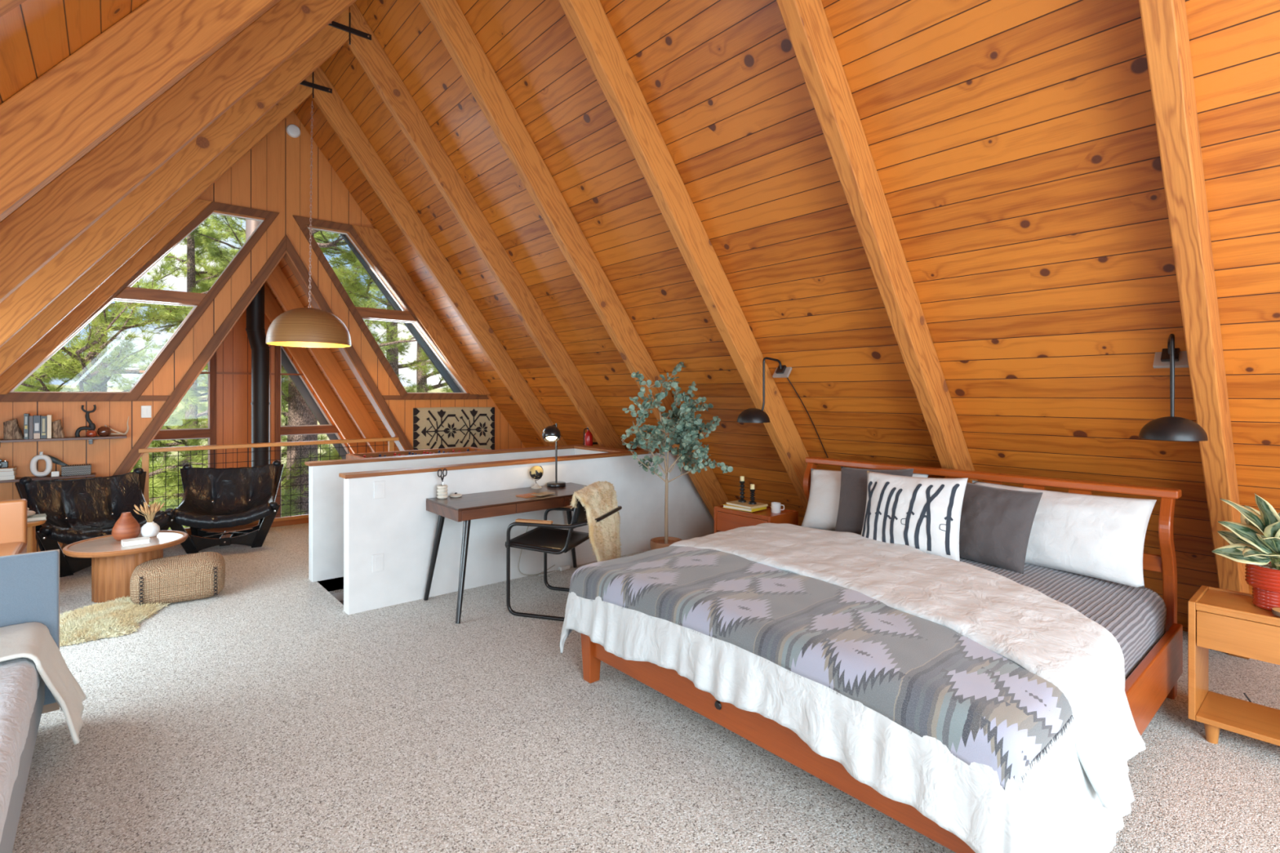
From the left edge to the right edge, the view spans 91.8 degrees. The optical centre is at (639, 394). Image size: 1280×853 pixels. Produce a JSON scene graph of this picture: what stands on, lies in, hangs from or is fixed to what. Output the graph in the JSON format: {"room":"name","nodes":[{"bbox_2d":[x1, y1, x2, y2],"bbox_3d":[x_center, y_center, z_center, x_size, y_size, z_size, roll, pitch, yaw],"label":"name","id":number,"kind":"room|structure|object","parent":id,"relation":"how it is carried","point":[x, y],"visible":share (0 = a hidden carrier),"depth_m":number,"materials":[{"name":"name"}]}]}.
{"room":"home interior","nodes":[
{"label":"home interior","id":0,"kind":"room"},
{"bbox_2d":[0,0,280,222],"bbox_3d":[-2.048,-0.686,1.605,4.029,5.264,12.100,0,0,-41],"label":"ceiling","id":1,"kind":"structure","parent":0,"point":[36,36],"depth_m":2.00,"materials":[{"name":"brown wood"}]},
{"bbox_2d":[0,0,26,17],"bbox_3d":[-1.363,-0.912,1.103,3.635,4.764,0.088,0,0,-41],"label":"rafter","id":2,"kind":"object","parent":1,"relation":"attached to","point":[6,6],"visible":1,"depth_m":1.23,"materials":[{"name":"brown wood"}]},
{"bbox_2d":[0,0,279,221],"bbox_3d":[-2.194,-0.912,2.076,3.635,4.764,0.088,0,0,-41],"label":"rafter","id":3,"kind":"object","parent":1,"relation":"attached to","point":[47,126],"visible":1,"depth_m":2.24,"materials":[{"name":"brown wood"}]},
{"bbox_2d":[0,72,312,375],"bbox_3d":[-4.585,-0.912,4.874,3.635,4.764,0.088,0,0,-41],"label":"rafter","id":4,"kind":"object","parent":1,"relation":"attached to","point":[64,304],"visible":0.56,"depth_m":5.20,"materials":[{"name":"brown wood"}]},
{"bbox_2d":[0,6,349,347],"bbox_3d":[-3.799,-0.912,3.954,3.635,4.764,0.088,0,0,-41],"label":"rafter","id":5,"kind":"object","parent":1,"relation":"attached to","point":[49,282],"visible":0.85,"depth_m":4.30,"materials":[{"name":"brown wood"}]},
{"bbox_2d":[0,0,356,302],"bbox_3d":[-3.000,-0.912,3.019,3.635,4.764,0.088,0,0,-41],"label":"rafter","id":6,"kind":"object","parent":1,"relation":"attached to","point":[35,233],"visible":1,"depth_m":3.30,"materials":[{"name":"brown wood"}]},
{"bbox_2d":[160,309,353,502],"bbox_3d":[-5.720,1.150,9.003,6.800,5.840,0.120,0,0,-41],"label":"wall","id":7,"kind":"structure","parent":0,"point":[233,391],"depth_m":8.90,"materials":[{"name":"brown wood"}]},
{"bbox_2d":[152,351,216,468],"bbox_3d":[-6.811,1.470,8.017,2.220,4.800,0.100,0,0,-41],"label":"window","id":8,"kind":"structure","parent":7,"relation":"in","point":[204,433],"depth_m":8.67,"materials":[{"name":"brown wood"}]},
{"bbox_2d":[275,345,350,517],"bbox_3d":[-4.576,1.470,9.927,2.220,4.800,0.100,0,0,-41],"label":"window","id":9,"kind":"structure","parent":7,"relation":"in","point":[280,430],"depth_m":9.22,"materials":[{"name":"brown wood"}]},
{"bbox_2d":[280,346,346,459],"bbox_3d":[-4.656,1.139,10.162,3.505,5.847,0.060,0,0,-41],"label":"trim","id":10,"kind":"structure","parent":7,"relation":"attached to","point":[286,363],"depth_m":9.68,"materials":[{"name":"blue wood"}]},
{"bbox_2d":[0,111,525,551],"bbox_3d":[-4.018,-0.915,7.011,7.400,4.970,0.160,0,0,-41],"label":"wall","id":11,"kind":"structure","parent":0,"point":[274,175],"depth_m":6.76,"materials":[{"name":"brown wood"}]},
{"bbox_2d":[0,472,95,483],"bbox_3d":[-5.535,0.780,5.477,1.100,0.075,0.199,0,0,-41],"label":"wall shelf","id":12,"kind":"object","parent":11,"relation":"attached to","point":[92,474],"visible":0.71,"depth_m":5.58,"materials":[{"name":"brown wood"}]},
{"bbox_2d":[30,451,52,476],"bbox_3d":[-5.397,0.628,5.595,0.147,0.224,0.040,0,0,-41],"label":"ring vase","id":13,"kind":"object","parent":12,"relation":"on","point":[48,460],"visible":1,"depth_m":5.59,"materials":[{"name":"white ceramic"}]},
{"bbox_2d":[61,463,91,475],"bbox_3d":[-5.218,0.699,5.749,0.204,0.088,0.134,0,0,-41],"label":"patterned box","id":14,"kind":"object","parent":12,"relation":"on","point":[73,469],"visible":1,"depth_m":5.71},
{"bbox_2d":[0,435,126,444],"bbox_3d":[-5.347,0.432,5.638,1.055,0.075,0.199,0,0,-41],"label":"wall shelf","id":15,"kind":"object","parent":11,"relation":"attached to","point":[90,439],"visible":0.99,"depth_m":5.65,"materials":[{"name":"brown wood"}]},
{"bbox_2d":[3,418,23,439],"bbox_3d":[-5.532,0.304,5.482,0.130,0.182,0.094,0,0,-41],"label":"bookend","id":16,"kind":"object","parent":15,"relation":"on","point":[11,429],"visible":0.99,"depth_m":5.45,"materials":[{"name":"brown wood"}]},
{"bbox_2d":[33,414,41,439],"bbox_3d":[-5.415,0.290,5.579,0.044,0.208,0.152,0,0,-41],"label":"book","id":17,"kind":"object","parent":15,"relation":"on","point":[37,419],"visible":0.92,"depth_m":5.52,"materials":[{"name":"grey paper"}]},
{"bbox_2d":[40,415,47,438],"bbox_3d":[-5.381,0.293,5.608,0.040,0.202,0.152,0,0,-41],"label":"book","id":18,"kind":"object","parent":15,"relation":"on","point":[43,419],"visible":0.82,"depth_m":5.55,"materials":[{"name":"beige paper"}]},
{"bbox_2d":[52,418,65,438],"bbox_3d":[-5.311,0.309,5.669,0.090,0.170,0.094,0,0,-41],"label":"bookend","id":19,"kind":"object","parent":15,"relation":"on","point":[58,432],"visible":1,"depth_m":5.64,"materials":[{"name":"brown wood"}]},
{"bbox_2d":[75,404,96,437],"bbox_3d":[-5.170,0.246,5.790,0.149,0.303,0.044,0,0,-41],"label":"sculpture","id":20,"kind":"object","parent":15,"relation":"on","point":[91,426],"visible":0.94,"depth_m":5.79,"materials":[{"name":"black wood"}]},
{"bbox_2d":[0,198,212,394],"bbox_3d":[-5.144,-1.005,5.896,1.785,2.010,0.069,0,0,-41],"label":"trim","id":21,"kind":"structure","parent":11,"relation":"attached to","point":[31,359],"depth_m":5.86,"materials":[{"name":"brown wood"}]},
{"bbox_2d":[0,201,279,401],"bbox_3d":[-4.918,-0.976,6.197,2.292,2.082,0.148,0,0,-41],"label":"window","id":22,"kind":"structure","parent":11,"relation":"in","point":[129,294],"depth_m":6.25,"materials":[{"name":"brown wood"}]},
{"bbox_2d":[137,395,169,400],"bbox_3d":[-5.265,0.037,5.827,1.506,0.055,0.020,0,0,-41],"label":"trim","id":23,"kind":"structure","parent":11,"relation":"attached to","point":[141,397],"depth_m":6.17,"materials":[{"name":"brown wood"}]},
{"bbox_2d":[60,234,286,551],"bbox_3d":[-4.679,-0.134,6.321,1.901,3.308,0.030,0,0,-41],"label":"trim","id":24,"kind":"structure","parent":11,"relation":"attached to","point":[215,340],"depth_m":6.41,"materials":[{"name":"brown wood"}]},
{"bbox_2d":[186,517,308,537],"bbox_3d":[-3.985,1.440,6.973,3.600,0.060,0.060,0,0,-41],"label":"baseboard","id":25,"kind":"structure","parent":11,"relation":"attached to","point":[294,522],"depth_m":6.86,"materials":[{"name":"brown wood"}]},
{"bbox_2d":[138,437,399,532],"bbox_3d":[-3.996,0.973,6.950,2.525,0.875,0.110,0,0,-41],"label":"loft railing","id":26,"kind":"object","parent":11,"relation":"attached to","point":[390,441],"visible":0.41,"depth_m":6.77,"materials":[{"name":"brown wood"}]},
{"bbox_2d":[285,124,300,137],"bbox_3d":[-3.895,-2.970,6.983,0.144,0.144,0.040,0,0,-41],"label":"smoke detector","id":27,"kind":"object","parent":11,"relation":"attached to","point":[293,131],"visible":1,"depth_m":6.97,"materials":[{"name":"white plastic"}]},
{"bbox_2d":[283,249,405,450],"bbox_3d":[-3.330,-0.054,7.598,1.809,3.148,0.200,0,0,-41],"label":"trim","id":28,"kind":"structure","parent":11,"relation":"attached to","point":[286,256],"depth_m":7.47,"materials":[{"name":"brown wood"}]},
{"bbox_2d":[286,235,413,450],"bbox_3d":[-3.234,-0.134,7.556,1.901,3.308,0.030,0,0,-41],"label":"trim","id":29,"kind":"structure","parent":11,"relation":"attached to","point":[291,249],"depth_m":7.42,"materials":[{"name":"brown wood"}]},
{"bbox_2d":[293,215,481,399],"bbox_3d":[-3.074,-0.976,7.773,2.292,2.082,0.148,0,0,-41],"label":"window","id":30,"kind":"structure","parent":11,"relation":"in","point":[359,313],"depth_m":7.56,"materials":[{"name":"brown wood"}]},
{"bbox_2d":[339,233,461,392],"bbox_3d":[-2.931,-0.526,8.768,3.904,5.168,0.060,0,0,-41],"label":"trim","id":31,"kind":"structure","parent":11,"relation":"attached to","point":[411,327],"depth_m":8.56,"materials":[{"name":"blue paint"}]},
{"bbox_2d":[351,224,490,394],"bbox_3d":[-2.741,-1.005,7.950,1.785,2.010,0.069,0,0,-41],"label":"trim","id":32,"kind":"structure","parent":11,"relation":"attached to","point":[372,238],"depth_m":7.87,"materials":[{"name":"brown wood"}]},
{"bbox_2d":[413,407,494,449],"bbox_3d":[-2.444,0.474,8.232,1.130,0.616,0.021,0,0,-41],"label":"wall tapestry","id":33,"kind":"object","parent":11,"relation":"attached to","point":[433,428],"visible":0.91,"depth_m":8.20,"materials":[{"name":"beige fabric"}]},
{"bbox_2d":[265,257,399,452],"bbox_3d":[-3.623,1.084,9.100,3.315,5.737,2.495,0,0,-41],"label":"ceiling","id":34,"kind":"structure","parent":0,"point":[282,264],"depth_m":8.12,"materials":[{"name":"brown wood"}]},
{"bbox_2d":[264,282,370,453],"bbox_3d":[-4.104,1.141,9.508,3.358,5.645,0.090,0,0,-41],"label":"rafter","id":35,"kind":"object","parent":34,"relation":"attached to","point":[300,355],"visible":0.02,"depth_m":9.00,"materials":[{"name":"brown wood"}]},
{"bbox_2d":[266,264,387,452],"bbox_3d":[-3.390,1.141,8.672,3.358,5.645,0.090,0,0,-41],"label":"rafter","id":36,"kind":"object","parent":34,"relation":"attached to","point":[277,281],"visible":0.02,"depth_m":8.12,"materials":[{"name":"brown wood"}]},
{"bbox_2d":[308,448,574,591],"bbox_3d":[-1.615,1.065,5.742,2.595,1.010,0.110,0,0,-41],"label":"wall","id":37,"kind":"structure","parent":0,"point":[326,487],"depth_m":4.96,"materials":[{"name":"white paint"}]},
{"bbox_2d":[304,444,584,466],"bbox_3d":[-1.621,0.547,5.737,2.630,0.025,0.150,0,0,-41],"label":"trim","id":38,"kind":"structure","parent":37,"relation":"on","point":[320,463],"depth_m":5.48,"materials":[{"name":"brown wood"}]},
{"bbox_2d":[343,452,714,614],"bbox_3d":[-0.511,1.065,5.436,3.866,1.010,0.110,0,0,-41],"label":"wall","id":39,"kind":"structure","parent":0,"point":[398,526],"depth_m":4.72,"materials":[{"name":"white paint"}]},
{"bbox_2d":[372,553,383,572],"bbox_3d":[-1.797,1.155,4.258,0.074,0.120,0.008,0,0,-41],"label":"cover plate","id":40,"kind":"object","parent":39,"relation":"attached to","point":[377,559],"visible":1,"depth_m":4.25,"materials":[{"name":"white paint"}]},
{"bbox_2d":[373,480,385,498],"bbox_3d":[-1.790,0.655,4.265,0.074,0.120,0.008,0,0,-41],"label":"cover plate","id":41,"kind":"object","parent":39,"relation":"attached to","point":[380,486],"visible":1,"depth_m":4.26,"materials":[{"name":"white paint"}]},
{"bbox_2d":[338,447,672,479],"bbox_3d":[-0.784,0.547,5.203,3.198,0.025,0.150,0,0,-41],"label":"trim","id":42,"kind":"structure","parent":39,"relation":"attached to","point":[524,461],"depth_m":4.78,"materials":[{"name":"brown wood"}]},
{"bbox_2d":[574,448,608,455],"bbox_3d":[-0.370,1.615,6.182,0.110,2.110,0.838,0,0,-41],"label":"wall","id":43,"kind":"structure","parent":0,"point":[577,451],"depth_m":6.32,"materials":[{"name":"white paint"}]},
{"bbox_2d":[573,445,629,452],"bbox_3d":[-0.370,0.547,6.182,0.150,0.025,0.798,0,0,-41],"label":"trim","id":44,"kind":"structure","parent":43,"relation":"on","point":[583,447],"depth_m":6.14,"materials":[{"name":"brown wood"}]},
{"bbox_2d":[12,523,1279,852],"bbox_3d":[-0.424,1.530,2.728,7.500,0.120,11.100,0,0,-41],"label":"floor","id":45,"kind":"structure","parent":0,"point":[260,714],"depth_m":2.56,"materials":[{"name":"carpet"}]},
{"bbox_2d":[0,498,26,555],"bbox_3d":[-4.235,1.093,3.879,0.540,0.755,0.600,0,0,-41],"label":"leather chair","id":46,"kind":"object","parent":45,"relation":"on","point":[13,513],"visible":0.42,"depth_m":4.17,"materials":[{"name":"orange leather"}]},
{"bbox_2d":[0,549,59,852],"bbox_3d":[-2.064,1.081,1.344,1.052,0.777,2.925,0,0,-41],"label":"sofa","id":47,"kind":"object","parent":45,"relation":"on","point":[29,582],"visible":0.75,"depth_m":2.35,"materials":[{"name":"grey fabric"}]},
{"bbox_2d":[0,622,86,745],"bbox_3d":[-2.782,1.170,2.269,1.123,0.407,0.496,0,0,-41],"label":"throw","id":48,"kind":"object","parent":47,"relation":"on","point":[33,641],"visible":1,"depth_m":2.49,"materials":[{"name":"beige fabric"}]},
{"bbox_2d":[26,520,46,553],"bbox_3d":[-4.627,1.199,4.491,0.480,0.542,0.410,0,0,-41],"label":"side table","id":49,"kind":"object","parent":45,"relation":"on","point":[31,526],"visible":0.29,"depth_m":4.51,"materials":[{"name":"brown wood"}]},
{"bbox_2d":[14,467,177,577],"bbox_3d":[-4.654,1.082,5.338,0.800,0.782,0.914,0,0,34],"label":"lounge chair","id":50,"kind":"object","parent":45,"relation":"on","point":[76,510],"visible":0.66,"depth_m":5.38,"materials":[{"name":"black leather"}]},
{"bbox_2d":[59,595,172,647],"bbox_3d":[-3.522,1.451,4.020,0.688,0.108,0.914,0,0,-18],"label":"sheepskin rug","id":51,"kind":"object","parent":45,"relation":"on","point":[121,616],"visible":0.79,"depth_m":3.93,"materials":[{"name":"beige fur"}]},
{"bbox_2d":[62,530,187,603],"bbox_3d":[-3.766,1.273,4.569,0.710,0.394,0.710,0,0,-41],"label":"coffee table","id":52,"kind":"object","parent":45,"relation":"on","point":[113,565],"visible":0.78,"depth_m":4.39,"materials":[{"name":"brown wood"}]},
{"bbox_2d":[111,511,140,541],"bbox_3d":[-3.839,0.983,4.638,0.168,0.200,0.168,0,0,-41],"label":"vase","id":53,"kind":"object","parent":52,"relation":"on","point":[126,526],"visible":0.96,"depth_m":4.59,"materials":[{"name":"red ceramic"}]},
{"bbox_2d":[120,536,150,546],"bbox_3d":[-3.658,1.067,4.504,0.155,0.032,0.110,0,0,-44],"label":"book","id":54,"kind":"object","parent":52,"relation":"on","point":[140,540],"visible":1,"depth_m":4.48,"materials":[{"name":"white paper"}]},
{"bbox_2d":[140,521,159,537],"bbox_3d":[-3.726,1.027,4.722,0.120,0.112,0.120,0,0,-41],"label":"vase","id":55,"kind":"object","parent":52,"relation":"on","point":[151,530],"visible":0.94,"depth_m":4.69,"materials":[{"name":"white ceramic"}]},
{"bbox_2d":[133,502,164,522],"bbox_3d":[-3.736,0.911,4.709,0.201,0.199,0.171,0,0,5],"label":"dried grass","id":56,"kind":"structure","parent":55,"relation":"in","point":[153,508],"depth_m":4.71,"materials":[{"name":"beige plant"}]},
{"bbox_2d":[129,551,225,605],"bbox_3d":[-3.328,1.324,4.489,0.548,0.292,0.440,0,0,-35],"label":"pouf","id":57,"kind":"object","parent":45,"relation":"on","point":[198,575],"visible":0.98,"depth_m":4.35,"materials":[{"name":"wicker"}]},
{"bbox_2d":[164,460,284,554],"bbox_3d":[-4.000,1.082,6.028,0.914,0.782,0.800,0,0,-27],"label":"lounge chair","id":58,"kind":"object","parent":45,"relation":"on","point":[228,497],"visible":0.94,"depth_m":6.11,"materials":[{"name":"black leather"}]},
{"bbox_2d":[346,446,488,458],"bbox_3d":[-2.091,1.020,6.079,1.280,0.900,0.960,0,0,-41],"label":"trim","id":59,"kind":"structure","parent":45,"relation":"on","point":[357,455],"depth_m":6.28,"materials":[{"name":"brown wood"}]},
{"bbox_2d":[423,482,586,623],"bbox_3d":[-0.859,1.112,4.646,1.359,0.724,0.630,0,0,-41],"label":"desk","id":60,"kind":"object","parent":45,"relation":"on","point":[467,508],"visible":0.75,"depth_m":4.40,"materials":[{"name":"brown wood"}]},
{"bbox_2d":[529,466,543,488],"bbox_3d":[-0.830,0.660,4.973,0.108,0.179,0.107,0,0,-8],"label":"globe","id":61,"kind":"object","parent":60,"relation":"on","point":[535,472],"visible":1,"depth_m":4.94,"materials":[{"name":"gold ceramic"}]},
{"bbox_2d":[542,422,565,487],"bbox_3d":[-0.699,0.492,5.042,0.156,0.515,0.223,0,0,27],"label":"desk lamp","id":62,"kind":"object","parent":60,"relation":"on","point":[551,433],"visible":1,"depth_m":5.00,"materials":[{"name":"black metal"}]},
{"bbox_2d":[505,498,622,621],"bbox_3d":[-0.511,1.054,4.324,0.668,0.833,0.610,0,0,17],"label":"armchair","id":63,"kind":"object","parent":45,"relation":"on","point":[546,538],"visible":0.77,"depth_m":4.13,"materials":[{"name":"black metal"}]},
{"bbox_2d":[569,480,621,562],"bbox_3d":[-0.257,0.962,4.204,0.281,0.736,0.615,0,0,17],"label":"sheepskin","id":64,"kind":"object","parent":63,"relation":"on","point":[598,498],"visible":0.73,"depth_m":4.09,"materials":[{"name":"beige fur"}]},
{"bbox_2d":[621,361,733,550],"bbox_3d":[0.240,0.575,5.180,0.879,1.789,0.830,0,0,-14],"label":"eucalyptus tree","id":65,"kind":"object","parent":45,"relation":"on","point":[683,429],"visible":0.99,"depth_m":5.10,"materials":[{"name":"green plant"}]},
{"bbox_2d":[714,505,798,533],"bbox_3d":[0.890,1.176,4.792,0.340,0.588,0.550,0,0,-41],"label":"nightstand","id":66,"kind":"object","parent":45,"relation":"on","point":[725,519],"visible":0.33,"depth_m":4.69,"materials":[{"name":"brown wood"}]},
{"bbox_2d":[722,503,766,512],"bbox_3d":[0.810,0.869,4.809,0.270,0.024,0.200,0,0,44],"label":"book","id":67,"kind":"object","parent":66,"relation":"on","point":[726,506],"visible":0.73,"depth_m":4.73,"materials":[{"name":"yellow paper"}]},
{"bbox_2d":[725,500,768,509],"bbox_3d":[0.823,0.848,4.794,0.190,0.017,0.260,0,0,-39],"label":"book","id":68,"kind":"object","parent":67,"relation":"on","point":[744,504],"visible":0.84,"depth_m":4.74,"materials":[{"name":"brown paper"}]},
{"bbox_2d":[580,456,1182,852],"bbox_3d":[1.161,0.964,3.116,2.129,1.012,2.090,0,0,-41],"label":"bed","id":69,"kind":"object","parent":45,"relation":"on","point":[1147,631],"visible":0.23,"depth_m":2.75,"materials":[{"name":"brown wood"}]},
{"bbox_2d":[560,523,1146,852],"bbox_3d":[0.898,1.125,2.889,1.660,0.623,2.283,0,0,-41],"label":"duvet","id":70,"kind":"object","parent":69,"relation":"on","point":[1077,798],"visible":0.63,"depth_m":2.08,"materials":[{"name":"white fabric"}]},
{"bbox_2d":[567,546,1073,799],"bbox_3d":[0.583,1.057,2.651,0.790,0.435,2.170,0,0,-41],"label":"throw blanket","id":71,"kind":"object","parent":70,"relation":"on","point":[928,678],"visible":0.93,"depth_m":2.13,"materials":[{"name":"grey fabric"}]},
{"bbox_2d":[801,468,928,530],"bbox_3d":[1.455,0.705,4.072,0.824,0.433,0.245,0,0,44],"label":"pillow","id":72,"kind":"object","parent":69,"relation":"on","point":[822,509],"visible":0.33,"depth_m":4.19,"materials":[{"name":"white fabric"}]},
{"bbox_2d":[834,466,913,534],"bbox_3d":[1.440,0.675,3.841,0.474,0.454,0.215,0,0,40],"label":"cushion","id":73,"kind":"object","parent":69,"relation":"on","point":[853,491],"visible":0.42,"depth_m":3.87,"materials":[{"name":"grey fabric"}]},
{"bbox_2d":[861,471,968,561],"bbox_3d":[1.508,0.675,3.466,0.226,0.456,0.567,0,0,-45],"label":"cushion","id":74,"kind":"object","parent":69,"relation":"on","point":[923,514],"visible":0.94,"depth_m":3.38,"materials":[{"name":"white fabric"}]},
{"bbox_2d":[959,482,1043,573],"bbox_3d":[1.856,0.695,3.322,0.225,0.416,0.467,0,0,-32],"label":"cushion","id":75,"kind":"object","parent":69,"relation":"on","point":[996,524],"visible":0.77,"depth_m":3.23,"materials":[{"name":"grey fabric"}]},
{"bbox_2d":[972,480,1156,589],"bbox_3d":[2.150,0.705,3.271,0.245,0.396,0.862,0,0,-37],"label":"pillow","id":76,"kind":"object","parent":69,"relation":"on","point":[1101,537],"visible":0.57,"depth_m":3.07,"materials":[{"name":"white fabric"}]},
{"bbox_2d":[1187,585,1279,746],"bbox_3d":[2.649,1.176,2.550,0.340,0.588,0.555,0,0,-41],"label":"nightstand","id":77,"kind":"object","parent":45,"relation":"on","point":[1220,620],"visible":1,"depth_m":2.61,"materials":[{"name":"brown wood"}]},
{"bbox_2d":[1212,493,1279,611],"bbox_3d":[2.649,0.651,2.581,0.404,0.483,0.404,0,0,9],"label":"potted plant","id":78,"kind":"object","parent":77,"relation":"on","point":[1255,542],"visible":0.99,"depth_m":2.59,"materials":[{"name":"green plant"}]},
{"bbox_2d":[293,0,1279,631],"bbox_3d":[0.998,-0.669,4.207,3.984,5.298,12.100,0,0,-41],"label":"ceiling","id":79,"kind":"structure","parent":0,"point":[1013,144],"depth_m":3.50,"materials":[{"name":"brown wood"}]},
{"bbox_2d":[311,66,567,446],"bbox_3d":[-1.843,-0.912,7.217,3.571,4.764,0.088,0,0,-41],"label":"rafter","id":80,"kind":"object","parent":79,"relation":"attached to","point":[331,105],"visible":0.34,"depth_m":6.76,"materials":[{"name":"brown wood"}]},
{"bbox_2d":[299,71,332,97],"bbox_3d":[-3.167,-3.005,6.015,0.340,0.260,0.017,0,0,-41],"label":"strap","id":81,"kind":"object","parent":80,"relation":"attached to","point":[313,85],"visible":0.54,"depth_m":6.02,"materials":[{"name":"black metal"}]},
{"bbox_2d":[265,100,351,347],"bbox_3d":[-3.204,-1.668,6.022,0.731,2.373,0.731,0,0,8],"label":"pendant lamp","id":82,"kind":"object","parent":81,"relation":"hanging from","point":[308,327],"visible":1,"depth_m":5.80,"materials":[{"name":"brown wood"}]},
{"bbox_2d":[346,2,626,449],"bbox_3d":[-1.057,-0.912,6.297,3.571,4.764,0.088,0,0,-41],"label":"rafter","id":83,"kind":"object","parent":79,"relation":"attached to","point":[370,54],"visible":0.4,"depth_m":5.82,"materials":[{"name":"brown wood"}]},
{"bbox_2d":[328,12,371,44],"bbox_3d":[-2.381,-3.005,5.095,0.340,0.260,0.017,0,0,-41],"label":"strap","id":84,"kind":"object","parent":83,"relation":"attached to","point":[351,30],"visible":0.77,"depth_m":5.09,"materials":[{"name":"black metal"}]},
{"bbox_2d":[418,0,729,519],"bbox_3d":[-0.258,-0.912,5.362,3.571,4.764,0.088,0,0,-41],"label":"rafter","id":85,"kind":"object","parent":79,"relation":"attached to","point":[447,18],"visible":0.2,"depth_m":4.91,"materials":[{"name":"brown wood"}]},
{"bbox_2d":[583,426,598,445],"bbox_3d":[-0.511,0.512,7.100,0.332,0.316,0.092,0,0,-41],"label":"fire extinguisher","id":86,"kind":"object","parent":79,"relation":"attached to","point":[588,437],"visible":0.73,"depth_m":7.00,"materials":[{"name":"red metal"}]},
{"bbox_2d":[558,0,808,511],"bbox_3d":[0.548,-0.912,4.419,3.571,4.764,0.088,0,0,-41],"label":"rafter","id":87,"kind":"object","parent":79,"relation":"attached to","point":[588,20],"visible":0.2,"depth_m":4.14,"materials":[{"name":"brown wood"}]},
{"bbox_2d":[737,356,791,422],"bbox_3d":[0.908,-0.037,4.563,0.452,0.475,0.248,0,0,-41],"label":"wall sconce","id":88,"kind":"object","parent":79,"relation":"attached to","point":[751,415],"visible":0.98,"depth_m":4.48,"materials":[{"name":"black metal"}]},
{"bbox_2d":[776,0,977,483],"bbox_3d":[1.379,-0.912,3.446,3.571,4.764,0.088,0,0,-41],"label":"rafter","id":89,"kind":"object","parent":79,"relation":"attached to","point":[806,21],"visible":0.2,"depth_m":3.28,"materials":[{"name":"brown wood"}]},
{"bbox_2d":[1138,333,1208,440],"bbox_3d":[2.439,-0.037,2.828,0.377,0.475,0.236,0,0,-41],"label":"wall sconce","id":90,"kind":"object","parent":79,"relation":"attached to","point":[1171,428],"visible":0.95,"depth_m":2.77,"materials":[{"name":"black metal"}]},
{"bbox_2d":[1138,0,1249,659],"bbox_3d":[2.198,-0.912,2.488,3.571,4.764,0.088,0,0,-41],"label":"rafter","id":91,"kind":"object","parent":79,"relation":"attached to","point":[1164,22],"visible":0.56,"depth_m":2.49,"materials":[{"name":"brown wood"}]},
{"bbox_3d":[-4.888,4.120,8.029,7.000,0.100,2.840,0,0,-41],"label":"floor","id":92,"kind":"structure","parent":0,"visible":0},
{"bbox_2d":[245,218,270,466],"bbox_3d":[-5.098,0.545,8.271,0.296,7.050,0.250,0,0,-41],"label":"pipe","id":93,"kind":"object","parent":92,"relation":"on","point":[255,331],"visible":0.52,"depth_m":8.21,"materials":[{"name":"black metal"}]},
{"label":"outside","id":94,"kind":"structure","parent":0,"visible":0},
{"bbox_2d":[14,384,453,504],"bbox_3d":[-22.769,2.101,34.342,90.000,6.492,60.000,0,0,-41],"label":"ground","id":95,"kind":"structure","parent":94,"point":[109,389],"depth_m":42.76,"materials":[{"name":"green plant"}]},
{"bbox_2d":[13,333,184,482],"bbox_3d":[-13.071,-2.031,11.636,7.190,13.320,7.014,0,0,-13],"label":"pine tree","id":96,"kind":"object","parent":95,"relation":"on","point":[46,380],"visible":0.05,"depth_m":13.66,"materials":[{"name":"green plant"}]},
{"bbox_2d":[130,453,183,511],"bbox_3d":[-12.073,2.923,14.419,4.854,3.886,4.954,0,0,-2],"label":"thicket","id":97,"kind":"object","parent":95,"relation":"on","point":[163,479],"visible":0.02,"depth_m":14.25,"materials":[{"name":"green plant"}]},
{"bbox_2d":[13,257,308,529],"bbox_3d":[-8.272,-1.488,9.649,5.826,12.507,4.933,0,0,5],"label":"pine tree","id":98,"kind":"object","parent":95,"relation":"on","point":[95,379],"visible":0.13,"depth_m":9.02,"materials":[{"name":"green plant"}]},
{"bbox_2d":[140,213,321,505],"bbox_3d":[-9.455,-1.206,13.829,4.686,11.882,5.535,0,0,-5],"label":"pine tree","id":99,"kind":"object","parent":95,"relation":"on","point":[191,421],"visible":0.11,"depth_m":13.39,"materials":[{"name":"green plant"}]},
{"bbox_2d":[142,214,349,506],"bbox_3d":[-9.553,-2.584,17.027,7.364,13.986,7.550,0,0,-43],"label":"pine tree","id":100,"kind":"object","parent":95,"relation":"on","point":[216,225],"visible":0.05,"depth_m":16.34,"materials":[{"name":"green plant"}]},
{"bbox_2d":[142,213,416,516],"bbox_3d":[-6.031,-2.522,11.906,4.899,14.714,4.949,0,0,36],"label":"pine tree","id":101,"kind":"object","parent":95,"relation":"on","point":[299,413],"visible":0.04,"depth_m":11.46,"materials":[{"name":"green plant"}]},
{"bbox_2d":[238,218,405,460],"bbox_3d":[-11.749,-3.741,22.818,6.991,15.009,5.920,0,0,-15],"label":"pine tree","id":102,"kind":"object","parent":95,"relation":"on","point":[331,235],"visible":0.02,"depth_m":23.20,"materials":[{"name":"green plant"}]},
{"bbox_2d":[280,230,452,516],"bbox_3d":[-5.321,-1.694,14.451,7.190,13.320,7.014,0,0,-23],"label":"pine tree","id":103,"kind":"object","parent":95,"relation":"on","point":[353,283],"visible":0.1,"depth_m":12.60,"materials":[{"name":"green plant"}]},
{"bbox_2d":[317,342,448,460],"bbox_3d":[-5.489,-2.490,17.405,5.673,14.383,6.700,0,0,35],"label":"pine tree","id":104,"kind":"object","parent":95,"relation":"on","point":[421,385],"visible":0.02,"depth_m":17.04,"materials":[{"name":"green plant"}]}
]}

